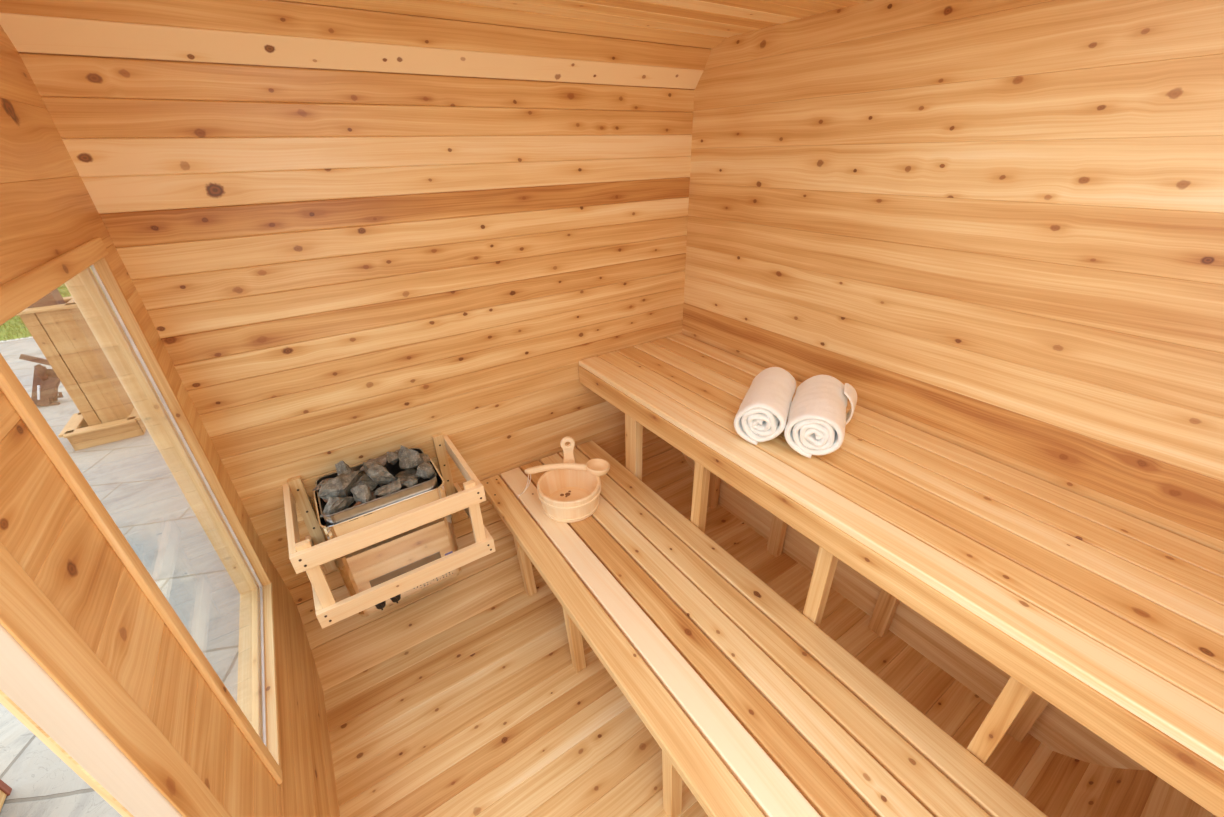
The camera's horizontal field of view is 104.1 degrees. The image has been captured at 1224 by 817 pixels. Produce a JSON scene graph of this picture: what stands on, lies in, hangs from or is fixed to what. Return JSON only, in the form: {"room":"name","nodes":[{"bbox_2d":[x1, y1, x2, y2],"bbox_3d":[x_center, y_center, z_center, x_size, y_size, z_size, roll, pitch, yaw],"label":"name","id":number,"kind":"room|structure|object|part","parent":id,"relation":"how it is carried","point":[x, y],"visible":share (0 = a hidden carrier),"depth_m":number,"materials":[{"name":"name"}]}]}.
{"room":"spa","nodes":[
{"label":"spa","id":0,"kind":"room"},
{"bbox_2d":[0,25,339,816],"bbox_3d":[-0.679,0.441,0.688,0.050,2.181,2.230,-19,33,-29],"label":"wall","id":1,"kind":"structure","parent":0,"point":[47,211],"depth_m":0.86,"materials":[{"name":"brown wood"}]},
{"bbox_2d":[0,542,231,816],"bbox_3d":[-0.409,0.645,0.319,0.046,2.080,0.970,-19,33,-29],"label":"door","id":2,"kind":"structure","parent":1,"relation":"in","point":[47,669],"depth_m":0.57,"materials":[{"name":"brown wood"}]},
{"bbox_2d":[0,237,282,784],"bbox_3d":[-1.032,0.260,1.111,0.093,1.160,0.749,-19,33,-29],"label":"window","id":3,"kind":"structure","parent":1,"relation":"in","point":[255,712],"depth_m":1.22,"materials":[{"name":"brown wood"}]},
{"bbox_3d":[-1.009,-0.244,0.864,0.010,0.040,0.747,-19,33,-29],"label":"casing","id":4,"kind":"part","parent":3,"relation":"part of","materials":[{"name":"brown wood"}]},
{"bbox_3d":[-1.249,0.141,1.372,0.050,1.105,0.028,-19,33,-29],"label":"sash","id":5,"kind":"part","parent":3,"relation":"part of","materials":[{"name":"brown wood"}]},
{"bbox_3d":[-1.217,0.120,1.399,0.027,1.115,0.012,-19,33,-29],"label":"frame","id":6,"kind":"part","parent":3,"relation":"part of","materials":[{"name":"brown wood"}]},
{"bbox_3d":[-1.045,0.757,1.378,0.050,0.028,0.700,-19,33,-29],"label":"sash","id":7,"kind":"part","parent":3,"relation":"part of","materials":[{"name":"brown wood"}]},
{"bbox_3d":[-1.007,0.753,1.405,0.027,0.012,0.724,-19,33,-29],"label":"sill","id":8,"kind":"part","parent":3,"relation":"part of","materials":[{"name":"brown wood"}]},
{"bbox_2d":[0,0,725,690],"bbox_3d":[-0.381,-0.208,1.858,2.060,2.170,0.333,-19,33,-29],"label":"wall","id":9,"kind":"structure","parent":0,"point":[354,232],"depth_m":1.60,"materials":[{"name":"brown wood"}]},
{"bbox_2d":[313,448,462,616],"bbox_3d":[-0.844,0.475,1.846,0.414,0.495,0.298,-19,33,-29],"label":"heater","id":10,"kind":"object","parent":9,"relation":"attached to","point":[368,567],"visible":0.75,"depth_m":1.73,"materials":[{"name":"silver metal"}]},
{"bbox_2d":[313,478,331,490],"bbox_3d":[-1.031,0.270,1.714,0.049,0.035,0.090,19,34,33],"label":"stone","id":11,"kind":"object","parent":10,"relation":"in","point":[318,486],"visible":0.45,"depth_m":1.69,"materials":[{"name":"grey stone"}]},
{"bbox_2d":[320,496,354,516],"bbox_3d":[-0.929,0.324,1.610,0.064,0.082,0.120,13,32,25],"label":"stone","id":12,"kind":"object","parent":10,"relation":"in","point":[336,504],"visible":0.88,"depth_m":1.58,"materials":[{"name":"grey stone"}]},
{"bbox_2d":[318,471,359,500],"bbox_3d":[-0.956,0.270,1.673,0.098,0.078,0.125,-1,28,1],"label":"stone","id":13,"kind":"object","parent":10,"relation":"in","point":[341,485],"visible":0.8,"depth_m":1.64,"materials":[{"name":"grey stone"}]},
{"bbox_2d":[352,473,377,490],"bbox_3d":[-0.885,0.278,1.717,0.074,0.070,0.083,9,30,19],"label":"stone","id":14,"kind":"object","parent":10,"relation":"in","point":[364,479],"visible":0.66,"depth_m":1.70,"materials":[{"name":"grey stone"}]},
{"bbox_2d":[363,462,371,473],"bbox_3d":[-0.883,0.228,1.756,0.109,0.051,0.035,22,36,36],"label":"stone","id":15,"kind":"object","parent":10,"relation":"on","point":[366,465],"visible":0.29,"depth_m":1.76,"materials":[{"name":"grey stone"}]},
{"bbox_2d":[360,454,387,470],"bbox_3d":[-0.878,0.211,1.798,0.135,0.049,0.038,-23,35,-34],"label":"stone","id":16,"kind":"object","parent":10,"relation":"in","point":[382,460],"visible":0.59,"depth_m":1.79,"materials":[{"name":"grey stone"}]},
{"bbox_2d":[371,491,379,499],"bbox_3d":[-0.860,0.315,1.691,0.068,0.048,0.091,-6,29,-9],"label":"stone","id":17,"kind":"object","parent":10,"relation":"in","point":[372,492],"visible":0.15,"depth_m":1.68,"materials":[{"name":"grey stone"}]},
{"bbox_2d":[350,484,371,503],"bbox_3d":[-0.859,0.303,1.643,0.060,0.085,0.089,-19,33,-29],"label":"stone","id":18,"kind":"object","parent":17,"relation":"on","point":[361,493],"visible":0.88,"depth_m":1.63,"materials":[{"name":"grey stone"}]},
{"bbox_2d":[367,460,396,485],"bbox_3d":[-0.829,0.238,1.698,0.098,0.095,0.074,18,34,32],"label":"stone","id":19,"kind":"object","parent":17,"relation":"on","point":[378,473],"visible":0.99,"depth_m":1.68,"materials":[{"name":"grey stone"}]},
{"bbox_2d":[315,448,437,525],"bbox_3d":[-0.857,0.304,1.764,0.378,0.115,0.259,-19,33,-29],"label":"tray","id":20,"kind":"object","parent":10,"relation":"on","point":[384,507],"depth_m":1.68,"materials":[{"name":"grey stone"}]},
{"bbox_3d":[-0.864,0.732,1.784,0.039,0.039,0.031,-19,33,-29],"label":"control knob","id":21,"kind":"part","parent":10,"relation":"part of","materials":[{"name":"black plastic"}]},
{"bbox_2d":[373,478,401,495],"bbox_3d":[-0.785,0.287,1.676,0.100,0.048,0.052,-23,35,-34],"label":"stone","id":22,"kind":"object","parent":10,"relation":"in","point":[394,486],"visible":0.94,"depth_m":1.66,"materials":[{"name":"grey stone"}]},
{"bbox_2d":[386,452,398,464],"bbox_3d":[-0.831,0.190,1.813,0.045,0.052,0.058,-19,33,-29],"label":"stone","id":23,"kind":"object","parent":10,"relation":"on","point":[392,457],"visible":0.94,"depth_m":1.80,"materials":[{"name":"grey stone"}]},
{"bbox_3d":[-0.820,0.717,1.810,0.039,0.039,0.031,-19,33,-29],"label":"control knob","id":24,"kind":"part","parent":10,"relation":"part of","materials":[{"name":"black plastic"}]},
{"bbox_2d":[395,468,419,485],"bbox_3d":[-0.769,0.257,1.785,0.083,0.044,0.098,17,33,30],"label":"stone","id":25,"kind":"object","parent":10,"relation":"in","point":[403,475],"visible":0.45,"depth_m":1.78,"materials":[{"name":"grey stone"}]},
{"bbox_2d":[398,445,422,468],"bbox_3d":[-0.761,0.185,1.789,0.081,0.098,0.103,-19,33,-29],"label":"stone","id":26,"kind":"object","parent":25,"relation":"on","point":[408,458],"visible":0.99,"depth_m":1.77,"materials":[{"name":"grey stone"}]},
{"bbox_2d":[403,476,417,486],"bbox_3d":[-0.724,0.270,1.724,0.045,0.047,0.044,-6,29,-8],"label":"stone","id":27,"kind":"object","parent":10,"relation":"in","point":[411,481],"visible":0.9,"depth_m":1.71,"materials":[{"name":"grey stone"}]},
{"bbox_2d":[415,462,433,478],"bbox_3d":[-0.678,0.228,1.756,0.047,0.066,0.073,10,31,21],"label":"stone","id":28,"kind":"object","parent":10,"relation":"in","point":[425,470],"visible":1,"depth_m":1.74,"materials":[{"name":"grey stone"}]},
{"bbox_2d":[419,453,429,462],"bbox_3d":[-0.733,0.194,1.833,0.084,0.061,0.046,14,32,27],"label":"stone","id":29,"kind":"object","parent":10,"relation":"in","point":[424,457],"visible":0.34,"depth_m":1.82,"materials":[{"name":"grey stone"}]},
{"bbox_3d":[-0.965,0.267,1.775,0.101,0.054,0.079,-19,33,-29],"label":"stone","id":30,"kind":"object","parent":10,"relation":"in","visible":0},
{"bbox_2d":[335,460,354,475],"bbox_3d":[-0.962,0.221,1.718,0.057,0.078,0.054,-19,33,-29],"label":"stone","id":31,"kind":"object","parent":30,"relation":"on","point":[342,467],"visible":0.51,"depth_m":1.70,"materials":[{"name":"grey stone"}]},
{"bbox_2d":[283,433,494,628],"bbox_3d":[-0.805,0.453,1.779,0.586,0.445,0.428,-19,33,-29],"label":"guard","id":32,"kind":"object","parent":9,"relation":"attached to","point":[308,555],"visible":0.98,"depth_m":1.61,"materials":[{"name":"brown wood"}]},
{"bbox_3d":[-1.051,0.375,1.567,0.019,0.064,0.407,-19,33,-29],"label":"rail","id":33,"kind":"part","parent":32,"relation":"part of","materials":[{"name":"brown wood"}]},
{"bbox_3d":[-1.046,0.591,1.684,0.019,0.064,0.407,-19,33,-29],"label":"rail","id":34,"kind":"part","parent":32,"relation":"part of","materials":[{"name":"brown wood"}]},
{"bbox_3d":[-0.916,0.536,1.489,0.038,0.310,0.019,-19,33,-29],"label":"post","id":35,"kind":"part","parent":32,"relation":"part of","materials":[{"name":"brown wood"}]},
{"bbox_3d":[-0.696,0.378,1.546,0.586,0.064,0.019,-19,33,-29],"label":"rail","id":36,"kind":"part","parent":32,"relation":"part of","materials":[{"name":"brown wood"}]},
{"bbox_3d":[-0.691,0.593,1.663,0.586,0.064,0.019,-19,33,-29],"label":"rail","id":37,"kind":"part","parent":32,"relation":"part of","materials":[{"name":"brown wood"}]},
{"bbox_3d":[-0.580,0.216,1.840,0.019,0.062,0.407,-19,33,-29],"label":"rail","id":38,"kind":"part","parent":32,"relation":"part of","materials":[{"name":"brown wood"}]},
{"bbox_3d":[-0.574,0.432,1.957,0.019,0.062,0.407,-19,33,-29],"label":"rail","id":39,"kind":"part","parent":32,"relation":"part of","materials":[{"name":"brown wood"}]},
{"bbox_3d":[-0.494,0.393,1.734,0.038,0.310,0.019,-19,33,-29],"label":"post","id":40,"kind":"part","parent":32,"relation":"part of","materials":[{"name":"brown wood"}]},
{"bbox_2d":[443,0,872,37],"bbox_3d":[0.144,-0.770,0.623,2.060,0.024,1.946,-19,33,-29],"label":"ceiling","id":41,"kind":"structure","parent":0,"point":[721,18],"depth_m":1.44,"materials":[{"name":"brown wood"}]},
{"bbox_2d":[323,504,1052,816],"bbox_3d":[0.176,1.107,1.662,2.060,0.036,1.750,-19,33,-29],"label":"floor","id":42,"kind":"structure","parent":0,"point":[491,714],"depth_m":1.68,"materials":[{"name":"brown wood"}]},
{"bbox_2d":[480,440,1047,816],"bbox_3d":[0.244,0.851,1.623,0.603,0.450,2.120,-19,33,-29],"label":"bench","id":43,"kind":"object","parent":42,"relation":"on","point":[746,701],"visible":0.94,"depth_m":1.33,"materials":[{"name":"brown wood"}]},
{"bbox_3d":[-0.378,0.651,2.058,0.060,0.414,0.040,-19,33,-29],"label":"leg","id":44,"kind":"part","parent":43,"relation":"part of","materials":[{"name":"brown wood"}]},
{"bbox_2d":[537,437,600,522],"bbox_3d":[-0.176,0.290,1.937,0.262,0.254,0.262,-19,33,-29],"label":"wooden bucket","id":45,"kind":"object","parent":43,"relation":"on","point":[565,495],"visible":0.93,"depth_m":2.00,"materials":[{"name":"brown wood"}]},
{"bbox_2d":[518,458,609,496],"bbox_3d":[-0.206,0.290,2.035,0.398,0.163,0.102,0,28,2],"label":"ladle","id":46,"kind":"object","parent":45,"relation":"on","point":[600,467],"visible":1,"depth_m":1.98,"materials":[{"name":"brown wood"}]},
{"bbox_3d":[-0.373,0.312,2.024,0.067,0.143,0.029,-2,28,0],"label":"hanging cord","id":47,"kind":"part","parent":46,"relation":"part of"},
{"bbox_3d":[-0.232,0.250,1.988,0.263,0.046,0.032,-4,28,-4],"label":"ladle handle","id":48,"kind":"part","parent":46,"relation":"part of","materials":[{"name":"brown wood"}]},
{"bbox_2d":[586,458,609,475],"bbox_3d":[-0.059,0.253,2.009,0.102,0.052,0.102,-19,33,-29],"label":"ladle bowl","id":49,"kind":"object","parent":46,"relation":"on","point":[600,467],"depth_m":2.03,"materials":[{"name":"brown wood"}]},
{"bbox_3d":[-0.139,0.817,1.741,0.060,0.414,0.040,-19,33,-29],"label":"leg","id":50,"kind":"part","parent":43,"relation":"part of","materials":[{"name":"brown wood"}]},
{"bbox_3d":[0.169,1.029,1.333,0.060,0.414,0.040,-19,33,-29],"label":"leg","id":51,"kind":"part","parent":43,"relation":"part of","materials":[{"name":"brown wood"}]},
{"bbox_2d":[578,333,1223,816],"bbox_3d":[0.710,0.501,1.775,0.625,0.898,2.150,-19,33,-29],"label":"bench","id":52,"kind":"object","parent":42,"relation":"on","point":[1112,619],"visible":0.8,"depth_m":1.14,"materials":[{"name":"brown wood"}]},
{"bbox_3d":[0.101,0.290,2.219,0.040,0.873,0.078,-19,33,-29],"label":"leg","id":53,"kind":"part","parent":52,"relation":"part of","materials":[{"name":"brown wood"}]},
{"bbox_3d":[0.342,0.456,1.900,0.040,0.873,0.046,-19,33,-29],"label":"leg","id":54,"kind":"part","parent":52,"relation":"part of","materials":[{"name":"brown wood"}]},
{"bbox_3d":[0.544,0.153,2.452,0.040,0.873,0.060,-19,33,-29],"label":"leg","id":55,"kind":"part","parent":52,"relation":"part of","materials":[{"name":"brown wood"}]},
{"bbox_2d":[734,367,795,444],"bbox_3d":[0.533,-0.019,1.644,0.160,0.149,0.346,11,31,22],"label":"rolled towel","id":56,"kind":"object","parent":52,"relation":"on","point":[762,414],"visible":1,"depth_m":1.54,"materials":[{"name":"white fabric"}]},
{"bbox_3d":[0.785,0.320,2.133,0.040,0.873,0.060,-19,33,-29],"label":"leg","id":57,"kind":"part","parent":52,"relation":"part of","materials":[{"name":"brown wood"}]},
{"bbox_2d":[784,375,856,457],"bbox_3d":[0.683,0.019,1.561,0.199,0.159,0.335,13,32,25],"label":"rolled towel","id":58,"kind":"object","parent":52,"relation":"on","point":[818,418],"visible":0.99,"depth_m":1.47,"materials":[{"name":"white fabric"}]},
{"bbox_3d":[0.634,0.659,1.513,0.040,0.873,0.044,-19,33,-29],"label":"leg","id":59,"kind":"part","parent":52,"relation":"part of","materials":[{"name":"brown wood"}]},
{"bbox_3d":[1.077,0.522,1.746,0.040,0.873,0.060,-19,33,-29],"label":"leg","id":60,"kind":"part","parent":52,"relation":"part of","materials":[{"name":"brown wood"}]},
{"bbox_3d":[0.896,0.840,1.167,0.040,0.873,0.040,-19,33,-29],"label":"leg","id":61,"kind":"part","parent":52,"relation":"part of","materials":[{"name":"brown wood"}]},
{"bbox_3d":[1.339,0.703,1.399,0.040,0.873,0.060,-19,33,-29],"label":"leg","id":62,"kind":"part","parent":52,"relation":"part of","materials":[{"name":"brown wood"}]},
{"bbox_2d":[682,0,1223,769],"bbox_3d":[0.983,-0.106,1.650,0.025,2.195,2.240,-19,33,-29],"label":"wall","id":63,"kind":"structure","parent":0,"point":[999,224],"depth_m":1.33,"materials":[{"name":"brown wood"}]},
{"bbox_2d":[1025,751,1216,816],"bbox_3d":[0.677,0.524,0.456,2.060,2.171,0.330,-19,33,-29],"label":"wall","id":64,"kind":"structure","parent":0,"point":[1065,786],"depth_m":1.37,"materials":[{"name":"brown wood"}]},
{"label":"outside","id":65,"kind":"structure","parent":0,"visible":0},
{"bbox_2d":[0,327,259,816],"bbox_3d":[-4.459,2.448,-0.227,19.000,0.100,14.740,-19,33,-29],"label":"ground","id":66,"kind":"structure","parent":65,"point":[130,477],"depth_m":2.53,"materials":[{"name":"stone"}]},
{"bbox_2d":[0,779,11,810],"bbox_3d":[-2.080,1.347,1.218,0.440,0.360,0.670,-19,33,-29],"label":"wooden box","id":67,"kind":"object","parent":66,"relation":"on","point":[5,790],"visible":1,"depth_m":1.62,"materials":[{"name":"brown wood"}]},
{"bbox_3d":[-2.086,1.166,1.553,0.026,0.360,0.024,-19,33,-29],"label":"corner post","id":68,"kind":"part","parent":67,"relation":"part of","materials":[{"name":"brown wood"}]},
{"bbox_2d":[19,354,60,406],"bbox_3d":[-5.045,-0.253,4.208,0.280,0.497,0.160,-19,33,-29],"label":"chair","id":69,"kind":"object","parent":66,"relation":"on","point":[45,381],"visible":0.91,"depth_m":4.22,"materials":[{"name":"brown wood"}]},
{"bbox_2d":[48,390,62,405],"bbox_3d":[-4.980,-0.094,4.263,0.119,0.130,0.053,-19,33,-29],"label":"metal stand","id":70,"kind":"object","parent":66,"relation":"on","point":[56,392],"visible":1,"depth_m":4.26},
{"bbox_2d":[16,288,145,450],"bbox_3d":[-4.005,-0.935,3.222,0.467,2.550,0.470,-19,33,-29],"label":"column","id":71,"kind":"structure","parent":66,"relation":"on","point":[107,414],"depth_m":3.53,"materials":[{"name":"brown wood"}]},
{"bbox_3d":[-3.982,-0.946,3.240,0.150,2.550,0.150,-19,33,-29],"label":"dark post","id":72,"kind":"part","parent":71,"relation":"part of","materials":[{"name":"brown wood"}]},
{"bbox_3d":[-4.136,0.181,3.706,0.020,0.132,0.400,-19,33,-29],"label":"board","id":73,"kind":"part","parent":71,"relation":"part of","materials":[{"name":"beige wood"}]},
{"bbox_3d":[-3.873,0.201,3.657,0.397,0.132,0.020,-19,33,-29],"label":"board","id":74,"kind":"part","parent":71,"relation":"part of","materials":[{"name":"beige wood"}]},
{"bbox_3d":[-3.822,0.075,3.888,0.020,0.132,0.400,-19,33,-29],"label":"board","id":75,"kind":"part","parent":71,"relation":"part of","materials":[{"name":"beige wood"}]},
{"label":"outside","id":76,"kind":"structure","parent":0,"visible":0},
{"bbox_2d":[0,267,116,340],"bbox_3d":[-11.339,-2.396,8.840,19.000,0.094,10.002,-19,33,-29],"label":"lawn","id":77,"kind":"structure","parent":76,"point":[14,328],"depth_m":6.24,"materials":[{"name":"green plant"}]}
]}

